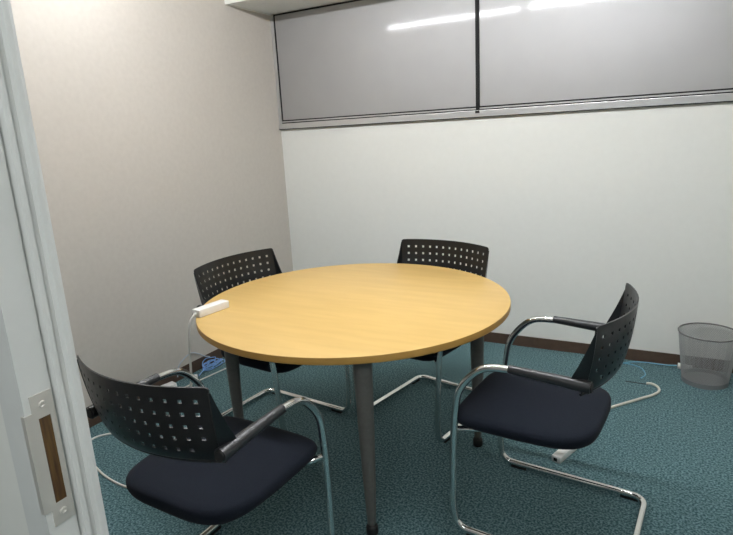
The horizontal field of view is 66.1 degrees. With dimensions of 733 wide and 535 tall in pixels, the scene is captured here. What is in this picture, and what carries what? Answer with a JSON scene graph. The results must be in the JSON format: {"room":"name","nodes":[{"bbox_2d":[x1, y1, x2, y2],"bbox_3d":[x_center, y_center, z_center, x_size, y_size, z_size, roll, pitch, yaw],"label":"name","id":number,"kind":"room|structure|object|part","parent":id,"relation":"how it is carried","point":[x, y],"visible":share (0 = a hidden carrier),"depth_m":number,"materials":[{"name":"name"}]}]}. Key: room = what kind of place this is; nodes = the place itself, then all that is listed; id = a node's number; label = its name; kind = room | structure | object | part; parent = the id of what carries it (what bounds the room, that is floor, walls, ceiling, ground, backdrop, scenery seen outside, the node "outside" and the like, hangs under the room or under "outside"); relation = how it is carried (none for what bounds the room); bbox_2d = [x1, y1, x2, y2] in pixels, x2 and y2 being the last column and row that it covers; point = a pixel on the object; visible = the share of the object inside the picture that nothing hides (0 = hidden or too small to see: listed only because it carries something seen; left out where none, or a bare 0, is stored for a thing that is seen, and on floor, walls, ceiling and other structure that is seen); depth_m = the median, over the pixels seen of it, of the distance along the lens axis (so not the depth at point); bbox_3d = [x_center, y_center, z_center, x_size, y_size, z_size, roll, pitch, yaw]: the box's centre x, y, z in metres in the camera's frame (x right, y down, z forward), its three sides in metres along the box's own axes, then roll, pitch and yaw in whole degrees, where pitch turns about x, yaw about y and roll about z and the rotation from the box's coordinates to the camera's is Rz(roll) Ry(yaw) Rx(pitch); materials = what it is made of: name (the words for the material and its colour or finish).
{"room":"office","nodes":[
{"label":"office","id":0,"kind":"room"},
{"bbox_2d":[0,406,28,534],"bbox_3d":[-0.511,0.054,0.777,3.720,2.395,0.050,4,15,28],"label":"wall","id":1,"kind":"structure","parent":0,"point":[12,515],"depth_m":0.83,"materials":[{"name":"white paint"}]},
{"bbox_2d":[0,0,108,534],"bbox_3d":[-0.014,0.222,0.533,1.035,2.130,0.078,4,15,28],"label":"door frame","id":2,"kind":"structure","parent":1,"relation":"in","point":[42,403],"depth_m":0.72,"materials":[{"name":"silver metal"}]},
{"bbox_3d":[-0.420,0.254,0.744,0.007,0.189,0.040,4,15,28],"label":"strike plate","id":3,"kind":"part","parent":2,"relation":"part of","materials":[{"name":"silver metal"}]},
{"bbox_2d":[10,0,292,406],"bbox_3d":[-1.355,-0.429,2.989,0.100,2.395,3.153,4,15,28],"label":"wall","id":4,"kind":"structure","parent":0,"point":[158,136],"depth_m":3.14,"materials":[{"name":"white paint"}]},
{"bbox_2d":[87,349,222,427],"bbox_3d":[-1.270,0.714,3.192,0.006,0.072,3.053,4,15,28],"label":"baseboard","id":5,"kind":"structure","parent":4,"relation":"attached to","point":[197,364],"depth_m":3.49,"materials":[{"name":"brown plastic"}]},
{"bbox_2d":[224,0,350,15],"bbox_3d":[0.761,-1.685,2.936,3.520,0.156,0.480,4,15,28],"label":"ceiling","id":6,"kind":"structure","parent":0,"point":[267,7],"depth_m":3.69,"materials":[{"name":"white paint"}]},
{"bbox_2d":[89,341,732,534],"bbox_3d":[-0.242,1.141,1.431,3.720,0.051,5.488,4,15,28],"label":"floor","id":7,"kind":"structure","parent":0,"point":[672,448],"depth_m":2.40,"materials":[{"name":"teal carpet"}]},
{"bbox_2d":[161,381,176,386],"bbox_3d":[-1.167,0.702,3.303,0.052,0.032,0.096,9,18,40],"label":"power adapter","id":8,"kind":"object","parent":7,"relation":"on","point":[171,383],"visible":0.34,"depth_m":3.31,"materials":[{"name":"white plastic"}]},
{"bbox_2d":[177,352,209,376],"bbox_3d":[-1.081,0.579,3.509,0.014,0.108,0.280,4,15,29],"label":"cable","id":9,"kind":"object","parent":7,"relation":"on","point":[191,352],"visible":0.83,"depth_m":3.50,"materials":[{"name":"grey plastic"}]},
{"bbox_2d":[185,368,225,386],"bbox_3d":[-0.913,0.648,3.522,0.020,0.008,0.657,7,17,36],"label":"cable","id":10,"kind":"object","parent":7,"relation":"on","point":[224,368],"visible":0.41,"depth_m":3.46,"materials":[{"name":"white plastic"}]},
{"bbox_2d":[77,355,334,534],"bbox_3d":[-0.481,0.631,1.700,0.555,0.842,0.597,5,16,30],"label":"armchair","id":11,"kind":"object","parent":7,"relation":"on","point":[217,469],"visible":1,"depth_m":1.54,"materials":[{"name":"black metal"}]},
{"bbox_3d":[-0.741,0.392,1.734,0.039,0.044,0.244,5,16,30],"label":"armrest","id":12,"kind":"part","parent":11,"relation":"part of","materials":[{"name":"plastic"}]},
{"bbox_3d":[-0.594,0.375,1.470,0.515,0.225,0.112,5,16,30],"label":"backrest","id":13,"kind":"part","parent":11,"relation":"part of","materials":[{"name":"black plastic"}]},
{"bbox_3d":[-0.450,0.605,1.750,0.474,0.056,0.472,5,16,30],"label":"seat","id":14,"kind":"part","parent":11,"relation":"part of","materials":[{"name":"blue fabric"}]},
{"bbox_3d":[-0.479,0.708,1.715,0.541,0.673,0.588,5,16,30],"label":"frame","id":15,"kind":"part","parent":11,"relation":"part of","materials":[{"name":"silver metal"}]},
{"bbox_3d":[-0.297,0.430,1.474,0.039,0.044,0.244,5,16,30],"label":"armrest","id":16,"kind":"part","parent":11,"relation":"part of","materials":[{"name":"plastic"}]},
{"bbox_2d":[199,357,224,375],"bbox_3d":[-1.004,0.616,3.577,0.094,0.051,0.253,4,15,28],"label":"cable","id":17,"kind":"object","parent":7,"relation":"on","point":[214,363],"visible":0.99,"depth_m":3.59,"materials":[{"name":"blue plastic"}]},
{"bbox_2d":[194,248,350,429],"bbox_3d":[-0.470,0.377,2.757,0.597,0.842,0.555,6,16,34],"label":"armchair","id":18,"kind":"object","parent":7,"relation":"on","point":[202,281],"visible":0.41,"depth_m":2.81,"materials":[{"name":"plastic"}]},
{"bbox_3d":[-0.644,0.061,2.792,0.112,0.225,0.515,6,16,34],"label":"backrest","id":19,"kind":"part","parent":18,"relation":"part of","materials":[{"name":"black plastic"}]},
{"bbox_3d":[-0.418,0.371,2.720,0.472,0.056,0.474,6,16,34],"label":"seat","id":20,"kind":"part","parent":18,"relation":"part of","materials":[{"name":"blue fabric"}]},
{"bbox_3d":[-0.469,0.453,2.778,0.588,0.673,0.541,6,16,34],"label":"frame","id":21,"kind":"part","parent":18,"relation":"part of","materials":[{"name":"silver metal"}]},
{"bbox_2d":[196,263,510,534],"bbox_3d":[-0.036,0.481,2.490,1.300,0.720,1.300,4,15,28],"label":"round table","id":22,"kind":"object","parent":7,"relation":"on","point":[360,316],"visible":0.87,"depth_m":2.17,"materials":[{"name":"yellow wood"}]},
{"bbox_2d":[91,299,228,487],"bbox_3d":[-1.073,0.485,2.640,0.526,0.752,1.038,-14,17,-39],"label":"power strip","id":23,"kind":"object","parent":22,"relation":"on","point":[216,306],"visible":0.48,"depth_m":2.29,"materials":[{"name":"white plastic"}]},
{"bbox_3d":[-1.127,0.494,2.643,0.460,0.739,1.043,-11,16,-31],"label":"cord","id":24,"kind":"part","parent":23,"relation":"part of","materials":[{"name":"white plastic"}]},
{"bbox_3d":[-0.580,0.506,2.478,0.065,0.654,0.065,4,15,28],"label":"leg","id":25,"kind":"part","parent":22,"relation":"part of","materials":[{"name":"grey paint"}]},
{"bbox_3d":[0.002,0.602,1.946,0.065,0.654,0.065,4,15,28],"label":"leg","id":26,"kind":"part","parent":22,"relation":"part of","materials":[{"name":"grey paint"}]},
{"bbox_3d":[0.486,0.449,2.473,0.065,0.654,0.065,4,15,28],"label":"leg","id":27,"kind":"part","parent":22,"relation":"part of","materials":[{"name":"grey paint"}]},
{"bbox_2d":[351,239,488,442],"bbox_3d":[0.293,0.323,2.811,0.555,0.842,0.597,8,17,39],"label":"armchair","id":28,"kind":"object","parent":7,"relation":"on","point":[403,257],"visible":0.39,"depth_m":2.88,"materials":[{"name":"plastic"}]},
{"bbox_3d":[0.300,0.398,2.833,0.541,0.673,0.588,8,17,39],"label":"frame","id":29,"kind":"part","parent":28,"relation":"part of","materials":[{"name":"silver metal"}]},
{"bbox_3d":[0.253,0.324,2.762,0.474,0.056,0.472,8,17,39],"label":"seat","id":30,"kind":"part","parent":28,"relation":"part of","materials":[{"name":"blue fabric"}]},
{"bbox_3d":[0.399,-0.018,2.881,0.515,0.225,0.112,8,17,39],"label":"backrest","id":31,"kind":"part","parent":28,"relation":"part of","materials":[{"name":"black plastic"}]},
{"bbox_2d":[449,283,647,534],"bbox_3d":[0.654,0.503,1.976,0.597,0.842,0.555,6,16,32],"label":"armchair","id":32,"kind":"object","parent":7,"relation":"on","point":[521,404],"visible":1,"depth_m":1.89,"materials":[{"name":"plastic"}]},
{"bbox_3d":[0.601,0.486,2.006,0.472,0.056,0.474,6,16,32],"label":"seat","id":33,"kind":"part","parent":32,"relation":"part of","materials":[{"name":"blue fabric"}]},
{"bbox_3d":[0.543,0.333,1.685,0.244,0.044,0.039,6,16,32],"label":"armrest","id":34,"kind":"part","parent":32,"relation":"part of","materials":[{"name":"plastic"}]},
{"bbox_3d":[0.822,0.218,2.103,0.244,0.044,0.039,6,16,32],"label":"armrest","id":35,"kind":"part","parent":32,"relation":"part of","materials":[{"name":"plastic"}]},
{"bbox_3d":[0.798,0.219,1.801,0.112,0.225,0.515,6,16,32],"label":"backrest","id":36,"kind":"part","parent":32,"relation":"part of","materials":[{"name":"black plastic"}]},
{"bbox_2d":[552,449,576,463],"bbox_3d":[0.892,0.789,2.472,0.251,0.030,0.040,-15,18,-42],"label":"power strip","id":37,"kind":"object","parent":7,"relation":"on","point":[560,455],"visible":0.54,"depth_m":2.40,"materials":[{"name":"white plastic"}]},
{"bbox_2d":[623,363,645,378],"bbox_3d":[1.529,0.583,3.225,0.122,0.014,0.193,-10,15,-25],"label":"cable","id":38,"kind":"object","parent":7,"relation":"on","point":[623,363],"visible":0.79,"depth_m":3.25,"materials":[{"name":"blue plastic"}]},
{"bbox_2d":[611,382,660,408],"bbox_3d":[1.265,0.696,2.801,0.747,0.024,0.103,-13,17,-36],"label":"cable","id":39,"kind":"object","parent":7,"relation":"on","point":[648,383],"visible":0.7,"depth_m":2.88,"materials":[{"name":"beige plastic"}]},
{"bbox_2d":[623,361,676,365],"bbox_3d":[1.538,0.568,3.268,0.467,0.021,0.132,-4,13,-4],"label":"cable","id":40,"kind":"object","parent":7,"relation":"on","point":[630,361],"visible":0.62,"depth_m":3.30,"materials":[{"name":"blue plastic"}]},
{"bbox_2d":[678,322,732,389],"bbox_3d":[1.821,0.476,3.018,0.292,0.285,0.292,4,15,28],"label":"wastebasket","id":41,"kind":"object","parent":7,"relation":"on","point":[702,378],"visible":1,"depth_m":3.01,"materials":[{"name":"grey metal"}]},
{"bbox_2d":[281,102,732,359],"bbox_3d":[1.001,-0.661,3.420,3.620,2.395,0.100,4,15,28],"label":"wall","id":42,"kind":"structure","parent":0,"point":[570,209],"depth_m":3.39,"materials":[{"name":"white paint"}]},
{"bbox_2d":[273,0,475,121],"bbox_3d":[0.013,-1.377,3.705,1.467,0.728,0.012,4,15,28],"label":"window","id":43,"kind":"structure","parent":42,"relation":"in","point":[351,58],"depth_m":3.67,"materials":[{"name":"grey glass"}]},
{"bbox_2d":[470,0,486,112],"bbox_3d":[0.665,-1.314,3.357,0.110,0.761,0.024,4,15,28],"label":"trim","id":44,"kind":"structure","parent":42,"relation":"attached to","point":[477,107],"depth_m":3.36,"materials":[{"name":"black metal"}]},
{"bbox_2d":[270,15,732,129],"bbox_3d":[0.894,-1.284,3.240,3.520,0.788,0.022,4,15,28],"label":"trim","id":45,"kind":"structure","parent":42,"relation":"attached to","point":[720,96],"depth_m":3.35,"materials":[{"name":"silver metal"}]},
{"bbox_2d":[479,0,732,106],"bbox_3d":[1.547,-1.266,2.891,1.999,0.728,0.012,4,15,28],"label":"window","id":46,"kind":"structure","parent":42,"relation":"in","point":[531,51],"depth_m":3.06,"materials":[{"name":"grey glass"}]},
{"bbox_2d":[484,332,732,372],"bbox_3d":[0.997,0.476,3.667,3.514,0.070,0.006,4,15,28],"label":"baseboard","id":47,"kind":"structure","parent":42,"relation":"attached to","point":[542,343],"depth_m":3.50,"materials":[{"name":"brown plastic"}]}
]}

